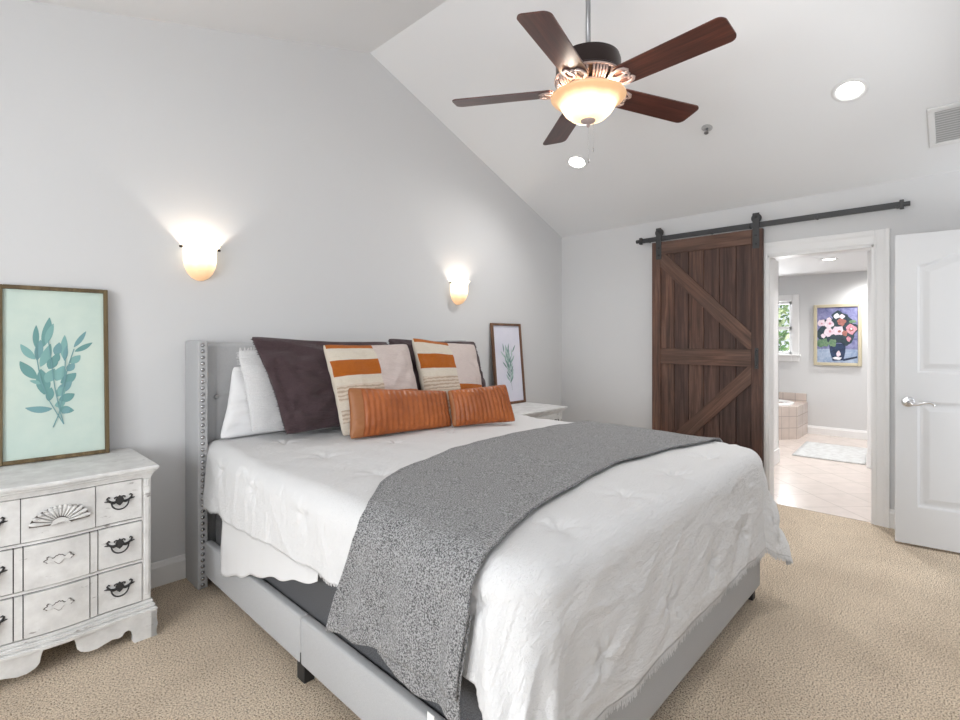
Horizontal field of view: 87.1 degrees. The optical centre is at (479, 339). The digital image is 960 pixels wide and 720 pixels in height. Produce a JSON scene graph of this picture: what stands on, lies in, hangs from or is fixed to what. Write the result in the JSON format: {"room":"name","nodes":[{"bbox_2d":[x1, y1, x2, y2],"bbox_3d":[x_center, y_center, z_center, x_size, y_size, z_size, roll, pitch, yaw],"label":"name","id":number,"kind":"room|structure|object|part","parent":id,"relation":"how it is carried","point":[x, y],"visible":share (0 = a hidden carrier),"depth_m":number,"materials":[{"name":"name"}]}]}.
{"room":"bedroom","nodes":[
{"label":"bedroom","id":0,"kind":"room"},
{"bbox_2d":[0,0,561,562],"bbox_3d":[-1.363,-0.330,3.245,0.120,3.580,6.660,0,0,44],"label":"wall","id":1,"kind":"structure","parent":0,"point":[337,206],"depth_m":3.02,"materials":[{"name":"white paint"}]},
{"bbox_2d":[151,554,185,588],"bbox_3d":[-1.319,1.274,3.191,0.018,0.132,6.402,0,0,44],"label":"baseboard","id":2,"kind":"structure","parent":1,"relation":"attached to","point":[172,569],"depth_m":2.77,"materials":[{"name":"white wood"}]},
{"bbox_2d":[179,242,220,280],"bbox_3d":[-1.570,-0.438,2.857,0.117,0.205,0.218,0,0,44],"label":"wall sconce","id":3,"kind":"object","parent":1,"relation":"attached to","point":[199,258],"visible":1,"depth_m":2.83,"materials":[{"name":"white glass"}]},
{"bbox_2d":[449,280,469,304],"bbox_3d":[-0.155,-0.402,4.343,0.117,0.205,0.218,0,0,44],"label":"wall sconce","id":4,"kind":"object","parent":1,"relation":"attached to","point":[458,289],"visible":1,"depth_m":4.31,"materials":[{"name":"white glass"}]},
{"bbox_2d":[0,433,959,719],"bbox_3d":[1.207,1.399,3.442,5.400,0.122,10.490,0,0,44],"label":"floor","id":5,"kind":"structure","parent":0,"point":[863,623],"depth_m":2.16,"materials":[{"name":"carpet"}]},
{"bbox_2d":[0,448,159,679],"bbox_3d":[-1.874,0.953,2.203,0.547,0.775,0.698,0,0,44],"label":"nightstand","id":6,"kind":"object","parent":5,"relation":"on","point":[75,532],"visible":1,"depth_m":2.09,"materials":[{"name":"white wood"}]},
{"bbox_2d":[0,284,109,465],"bbox_3d":[-2.015,0.157,2.398,0.405,0.814,0.085,0,0,-44],"label":"print","id":7,"kind":"object","parent":6,"relation":"on","point":[54,353],"visible":1,"depth_m":2.39,"materials":[{"name":"teal paper"}]},
{"bbox_3d":[-1.716,0.897,2.053,0.031,0.198,0.582,0,0,44],"label":"drawer rail","id":8,"kind":"part","parent":6,"relation":"part of","materials":[{"name":"white wood"}]},
{"bbox_3d":[-1.713,1.085,2.050,0.040,0.168,0.576,0,0,44],"label":"drawer","id":9,"kind":"part","parent":6,"relation":"part of","materials":[{"name":"white wood"}]},
{"bbox_3d":[-1.713,0.897,2.050,0.040,0.168,0.576,0,0,44],"label":"drawer","id":10,"kind":"part","parent":6,"relation":"part of","materials":[{"name":"white wood"}]},
{"bbox_3d":[-1.713,0.708,2.050,0.039,0.170,0.576,0,0,44],"label":"drawer","id":11,"kind":"part","parent":6,"relation":"part of","materials":[{"name":"white wood"}]},
{"bbox_3d":[-1.879,1.202,2.207,0.534,0.053,0.690,0,0,44],"label":"moulding","id":12,"kind":"part","parent":6,"relation":"part of","materials":[{"name":"white wood"}]},
{"bbox_3d":[-1.564,1.085,2.192,0.020,0.062,0.110,0,0,44],"label":"bail pull","id":13,"kind":"part","parent":6,"relation":"part of","materials":[{"name":"grey metal"}]},
{"bbox_3d":[-1.564,0.897,2.192,0.020,0.062,0.110,0,0,44],"label":"bail pull","id":14,"kind":"part","parent":6,"relation":"part of","materials":[{"name":"grey metal"}]},
{"bbox_3d":[-1.564,0.708,2.192,0.020,0.062,0.110,0,0,44],"label":"bail pull","id":15,"kind":"part","parent":6,"relation":"part of","materials":[{"name":"grey metal"}]},
{"bbox_2d":[185,340,759,719],"bbox_3d":[-0.091,0.674,2.738,2.408,1.332,2.018,0,0,44],"label":"bed","id":16,"kind":"object","parent":5,"relation":"on","point":[363,687],"visible":0.19,"depth_m":2.17,"materials":[{"name":"grey fabric"}]},
{"bbox_3d":[-1.082,1.181,2.363,1.074,0.186,0.040,0,0,44],"label":"rail","id":17,"kind":"part","parent":16,"relation":"part of","materials":[{"name":"grey fabric"}]},
{"bbox_2d":[220,519,317,583],"bbox_3d":[-0.939,0.991,2.178,0.974,0.344,0.020,0,0,44],"label":"sheet","id":18,"kind":"object","parent":16,"relation":"hanging from","point":[242,556],"visible":0.69,"depth_m":2.23,"materials":[{"name":"white fabric"}]},
{"bbox_3d":[-0.910,0.629,3.518,0.140,1.222,1.918,0,0,44],"label":"headboard","id":19,"kind":"part","parent":16,"relation":"part of","materials":[{"name":"grey fabric"}]},
{"bbox_3d":[-0.689,1.285,1.996,0.060,0.110,0.044,0,0,44],"label":"leg","id":20,"kind":"part","parent":16,"relation":"part of","materials":[{"name":"black plastic"}]},
{"bbox_2d":[216,513,482,719],"bbox_3d":[-0.029,1.044,2.679,2.138,0.331,1.856,0,0,44],"label":"box spring","id":21,"kind":"object","parent":16,"relation":"on","point":[316,599],"visible":0.02,"depth_m":1.93,"materials":[{"name":"grey fabric"}]},
{"bbox_3d":[-0.020,0.726,2.677,2.151,0.301,1.954,0,0,44],"label":"mattress","id":22,"kind":"object","parent":21,"relation":"on","visible":0},
{"bbox_2d":[203,414,792,719],"bbox_3d":[0.052,0.994,2.666,2.387,0.335,2.175,0,0,44],"label":"comforter","id":23,"kind":"object","parent":22,"relation":"on","point":[575,607],"visible":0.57,"depth_m":1.72,"materials":[{"name":"white fabric"}]},
{"bbox_2d":[221,367,283,437],"bbox_3d":[-1.137,0.354,3.084,0.146,0.407,0.860,0,0,42],"label":"pillow","id":24,"kind":"object","parent":23,"relation":"on","point":[235,424],"visible":0.25,"depth_m":2.81,"materials":[{"name":"white fabric"}]},
{"bbox_2d":[236,347,284,432],"bbox_3d":[-1.040,0.291,3.051,0.811,0.497,0.158,0,0,-43],"label":"pillow","id":25,"kind":"object","parent":23,"relation":"on","point":[263,410],"visible":0.36,"depth_m":2.81,"materials":[{"name":"white fabric"}]},
{"bbox_2d":[251,337,387,433],"bbox_3d":[-0.900,0.263,3.044,0.886,0.555,0.216,0,0,-42],"label":"pillow","id":26,"kind":"object","parent":23,"relation":"on","point":[299,377],"visible":0.55,"depth_m":2.87,"materials":[{"name":"fabric"}]},
{"bbox_2d":[323,344,417,435],"bbox_3d":[-0.630,0.291,3.091,0.609,0.521,0.230,0,0,-40],"label":"cushion","id":27,"kind":"object","parent":23,"relation":"on","point":[349,366],"visible":0.59,"depth_m":3.02,"materials":[{"name":"beige fabric"}]},
{"bbox_2d":[348,388,451,438],"bbox_3d":[-0.461,0.410,2.991,0.673,0.274,0.147,0,0,-39],"label":"lumbar pillow","id":28,"kind":"object","parent":23,"relation":"on","point":[373,412],"visible":1,"depth_m":2.90,"materials":[{"name":"fabric"}]},
{"bbox_2d":[388,339,485,389],"bbox_3d":[-0.260,0.268,3.669,0.855,0.544,0.212,0,0,-41],"label":"pillow","id":29,"kind":"object","parent":23,"relation":"on","point":[408,343],"visible":0.17,"depth_m":3.50,"materials":[{"name":"fabric"}]},
{"bbox_2d":[412,338,481,418],"bbox_3d":[-0.199,0.269,3.470,0.507,0.550,0.234,0,0,-38],"label":"cushion","id":30,"kind":"object","parent":23,"relation":"on","point":[441,366],"visible":0.68,"depth_m":3.40,"materials":[{"name":"beige fabric"}]},
{"bbox_2d":[448,385,514,426],"bbox_3d":[0.016,0.424,3.264,0.467,0.244,0.141,0,0,-30],"label":"lumbar pillow","id":31,"kind":"object","parent":23,"relation":"on","point":[490,404],"visible":1,"depth_m":3.20,"materials":[{"name":"fabric"}]},
{"bbox_2d":[325,420,722,719],"bbox_3d":[0.339,0.766,2.320,0.972,0.477,2.130,0,0,44],"label":"throw blanket","id":32,"kind":"object","parent":23,"relation":"on","point":[420,544],"visible":0.94,"depth_m":1.56,"materials":[{"name":"grey fabric"}]},
{"bbox_3d":[-0.300,1.181,1.618,1.077,0.186,0.040,0,0,44],"label":"rail","id":33,"kind":"part","parent":16,"relation":"part of","materials":[{"name":"grey fabric"}]},
{"bbox_3d":[0.765,1.181,1.923,0.045,0.186,1.950,0,0,44],"label":"foot rail","id":34,"kind":"part","parent":16,"relation":"part of","materials":[{"name":"grey fabric"}]},
{"bbox_3d":[1.389,1.285,2.619,0.060,0.110,0.044,0,0,44],"label":"leg","id":35,"kind":"part","parent":16,"relation":"part of","materials":[{"name":"black plastic"}]},
{"bbox_2d":[511,402,566,420],"bbox_3d":[0.374,0.977,4.554,0.547,0.727,0.698,0,0,44],"label":"nightstand","id":36,"kind":"object","parent":5,"relation":"on","point":[536,410],"visible":0.18,"depth_m":4.50,"materials":[{"name":"white wood"}]},
{"bbox_2d":[490,323,525,403],"bbox_3d":[0.271,0.229,4.796,0.095,0.764,0.425,0,0,44],"label":"print","id":37,"kind":"object","parent":36,"relation":"on","point":[506,338],"visible":0.98,"depth_m":4.81,"materials":[{"name":"white paper"}]},
{"bbox_3d":[0.535,0.747,4.401,0.039,0.160,0.576,0,0,44],"label":"drawer","id":38,"kind":"part","parent":36,"relation":"part of","materials":[{"name":"white wood"}]},
{"bbox_2d":[779,392,807,439],"bbox_3d":[3.641,1.056,7.578,2.022,0.563,0.898,0,0,44],"label":"bathtub","id":39,"kind":"object","parent":5,"relation":"on","point":[793,407],"visible":0.16,"depth_m":6.79,"materials":[{"name":"tile"}]},
{"bbox_2d":[779,399,793,405],"bbox_3d":[3.743,1.055,7.483,1.560,0.370,0.720,0,0,44],"label":"basin","id":40,"kind":"object","parent":39,"relation":"in","point":[781,402],"depth_m":6.94,"materials":[{"name":"white ceramic"}]},
{"bbox_2d":[792,441,866,464],"bbox_3d":[4.175,1.331,5.970,0.717,0.013,1.013,0,0,44],"label":"bath rug","id":41,"kind":"object","parent":5,"relation":"on","point":[840,453],"visible":0.94,"depth_m":5.91,"materials":[{"name":"white fabric"}]},
{"bbox_2d":[895,229,959,552],"bbox_3d":[3.031,0.321,3.076,0.773,2.008,0.093,0,0,37],"label":"door","id":42,"kind":"structure","parent":5,"relation":"on","point":[927,265],"depth_m":3.22,"materials":[{"name":"grey wood"}]},
{"bbox_3d":[2.778,0.405,3.274,0.068,0.068,0.009,0,0,37],"label":"handle","id":43,"kind":"part","parent":42,"relation":"part of","materials":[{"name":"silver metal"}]},
{"bbox_3d":[2.809,0.408,3.214,0.141,0.033,0.048,0,0,37],"label":"lever","id":44,"kind":"part","parent":42,"relation":"part of","materials":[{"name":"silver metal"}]},
{"bbox_2d":[23,0,959,236],"bbox_3d":[0.029,-1.605,1.919,3.965,1.270,6.660,0,0,44],"label":"ceiling","id":45,"kind":"structure","parent":0,"point":[778,133],"depth_m":3.31,"materials":[{"name":"white paint"}]},
{"bbox_2d":[566,155,587,168],"bbox_3d":[0.823,-1.502,4.280,0.173,0.074,0.187,0,0,-42],"label":"recessed light","id":46,"kind":"object","parent":45,"relation":"in","point":[573,161],"visible":1,"depth_m":4.28,"materials":[{"name":"white"}]},
{"bbox_2d":[452,0,736,162],"bbox_3d":[0.568,-1.507,2.522,1.324,1.216,1.357,0,0,44],"label":"ceiling fan","id":47,"kind":"object","parent":45,"relation":"hanging from","point":[590,79],"visible":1,"depth_m":2.41,"materials":[{"name":"brown wood"}]},
{"bbox_3d":[0.121,-1.263,2.647,0.528,0.006,0.155,0,12,12],"label":"blade","id":48,"kind":"part","parent":47,"relation":"part of","materials":[{"name":"brown wood"}]},
{"bbox_3d":[0.331,-1.263,2.180,0.155,0.006,0.528,14,7,29],"label":"blade","id":49,"kind":"part","parent":47,"relation":"part of","materials":[{"name":"brown wood"}]},
{"bbox_3d":[0.502,-1.263,2.991,0.155,0.006,0.528,-12,1,-6],"label":"blade","id":50,"kind":"part","parent":47,"relation":"part of","materials":[{"name":"brown wood"}]},
{"bbox_3d":[0.551,-1.002,2.561,0.003,0.175,0.003,0,0,44],"label":"pull chain","id":51,"kind":"part","parent":47,"relation":"part of","materials":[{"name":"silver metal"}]},
{"bbox_3d":[0.548,-1.169,2.558,0.376,0.123,0.376,0,0,44],"label":"lamp shade","id":52,"kind":"part","parent":47,"relation":"part of","materials":[{"name":"beige glass"}]},
{"bbox_3d":[0.946,-1.263,2.736,0.528,0.006,0.155,0,-12,-24],"label":"blade","id":53,"kind":"part","parent":47,"relation":"part of","materials":[{"name":"brown wood"}]},
{"bbox_3d":[0.840,-1.263,2.234,0.155,0.006,0.528,16,-11,-41],"label":"blade","id":54,"kind":"part","parent":47,"relation":"part of","materials":[{"name":"brown wood"}]},
{"bbox_2d":[701,124,712,134],"bbox_3d":[1.605,-1.479,3.568,0.068,0.061,0.074,0,0,-40],"label":"sprinkler head","id":55,"kind":"object","parent":45,"relation":"attached to","point":[706,128],"visible":1,"depth_m":3.56},
{"bbox_2d":[831,78,869,101],"bbox_3d":[2.210,-1.486,3.013,0.173,0.074,0.187,0,0,-42],"label":"recessed light","id":56,"kind":"object","parent":45,"relation":"in","point":[852,89],"visible":1,"depth_m":3.01,"materials":[{"name":"white"}]},
{"bbox_2d":[927,101,959,147],"bbox_3d":[2.903,-1.296,2.991,0.370,0.144,0.339,0,0,44],"label":"ceiling vent","id":57,"kind":"object","parent":45,"relation":"in","point":[946,131],"visible":1,"depth_m":3.06,"materials":[{"name":"white metal"}]},
{"bbox_2d":[652,212,763,467],"bbox_3d":[1.956,0.110,4.422,0.935,2.290,0.086,0,0,44],"label":"barn door","id":58,"kind":"structure","parent":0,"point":[708,291],"depth_m":4.38,"materials":[{"name":"brown wood"}]},
{"bbox_3d":[1.970,0.153,4.436,0.771,0.143,0.043,0,0,44],"label":"rail","id":59,"kind":"part","parent":58,"relation":"part of","materials":[{"name":"brown wood"}]},
{"bbox_3d":[1.970,-0.846,4.436,0.771,0.118,0.043,0,0,44],"label":"rail","id":60,"kind":"part","parent":58,"relation":"part of","materials":[{"name":"brown wood"}]},
{"bbox_3d":[1.976,0.175,4.442,0.915,2.140,0.028,0,0,44],"label":"plank panel","id":61,"kind":"part","parent":58,"relation":"part of","materials":[{"name":"brown wood"}]},
{"bbox_3d":[2.249,0.155,4.112,0.028,0.170,0.040,0,0,44],"label":"pull handle","id":62,"kind":"part","parent":58,"relation":"part of","materials":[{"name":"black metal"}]},
{"bbox_2d":[562,171,959,509],"bbox_3d":[2.328,0.170,4.246,3.845,2.580,0.120,0,0,44],"label":"wall","id":63,"kind":"structure","parent":0,"point":[607,276],"depth_m":4.94,"materials":[{"name":"white paint"}]},
{"bbox_2d":[636,199,909,244],"bbox_3d":[2.251,-0.938,4.183,2.010,0.064,0.077,0,0,44],"label":"door track","id":64,"kind":"object","parent":63,"relation":"attached to","point":[901,204],"visible":0.98,"depth_m":3.97,"materials":[{"name":"black metal"}]},
{"bbox_2d":[764,228,889,527],"bbox_3d":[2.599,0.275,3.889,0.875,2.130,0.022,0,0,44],"label":"trim","id":65,"kind":"structure","parent":63,"relation":"attached to","point":[880,238],"depth_m":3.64,"materials":[{"name":"white wood"}]},
{"bbox_2d":[890,509,894,528],"bbox_3d":[3.252,1.274,3.271,0.922,0.132,0.018,0,0,44],"label":"baseboard","id":66,"kind":"structure","parent":63,"relation":"attached to","point":[892,511],"depth_m":3.57,"materials":[{"name":"white wood"}]},
{"bbox_2d":[779,271,866,430],"bbox_3d":[4.782,0.210,7.197,5.400,2.260,0.120,0,0,44],"label":"wall","id":67,"kind":"structure","parent":0,"point":[836,395],"depth_m":7.06,"materials":[{"name":"white paint"}]},
{"bbox_2d":[779,294,800,361],"bbox_3d":[4.199,-0.165,7.690,1.195,0.970,0.130,0,0,44],"label":"window","id":68,"kind":"structure","parent":67,"relation":"in","point":[792,300],"depth_m":7.32,"materials":[{"name":"white wood"}]},
{"bbox_2d":[808,425,866,439],"bbox_3d":[5.640,1.282,6.285,2.700,0.115,0.018,0,0,44],"label":"baseboard","id":69,"kind":"structure","parent":67,"relation":"attached to","point":[858,434],"depth_m":6.95,"materials":[{"name":"white wood"}]},
{"bbox_2d":[814,303,861,365],"bbox_3d":[4.924,-0.061,6.956,0.548,0.848,0.030,0,0,44],"label":"flower painting","id":70,"kind":"object","parent":67,"relation":"attached to","point":[837,327],"visible":1,"depth_m":6.94,"materials":[{"name":"multicoloured"}]},
{"bbox_2d":[776,250,870,276],"bbox_3d":[3.503,-0.970,5.854,5.400,0.100,3.830,0,0,44],"label":"ceiling","id":71,"kind":"structure","parent":0,"point":[854,261],"depth_m":6.20,"materials":[{"name":"white paint"}]},
{"bbox_2d":[820,258,838,260],"bbox_3d":[3.994,-0.917,5.773,0.180,0.012,0.180,0,0,44],"label":"recessed light","id":72,"kind":"object","parent":71,"relation":"in","point":[825,259],"visible":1,"depth_m":5.79,"materials":[{"name":"white"}]},
{"bbox_3d":[2.675,0.210,5.006,0.120,2.260,1.460,0,0,44],"label":"wall","id":73,"kind":"structure","parent":0,"visible":0},
{"bbox_2d":[774,260,779,465],"bbox_3d":[2.776,0.245,5.107,0.176,2.190,1.225,0,0,44],"label":"trim","id":74,"kind":"structure","parent":73,"relation":"attached to","point":[776,263],"depth_m":5.42,"materials":[{"name":"white wood"}]},
{"bbox_3d":[4.741,0.210,4.682,1.790,2.260,0.120,0,0,44],"label":"wall partition","id":75,"kind":"structure","parent":0,"visible":0},
{"bbox_2d":[866,251,870,468],"bbox_3d":[4.135,0.210,5.248,0.170,2.260,0.156,0,0,44],"label":"trim","id":76,"kind":"structure","parent":75,"relation":"attached to","point":[868,455],"depth_m":5.24,"materials":[{"name":"white wood"}]},
{"label":"outside","id":77,"kind":"structure","parent":0,"visible":0},
{"bbox_3d":[5.998,1.490,8.836,6.500,0.100,3.930,0,0,44],"label":"ground","id":78,"kind":"structure","parent":77,"visible":0},
{"bbox_2d":[779,305,788,351],"bbox_3d":[5.124,0.233,8.800,2.270,2.426,0.853,0,0,44],"label":"shrub","id":79,"kind":"object","parent":78,"relation":"on","point":[783,336],"visible":0.02,"depth_m":8.69,"materials":[{"name":"green plant"}]}
]}

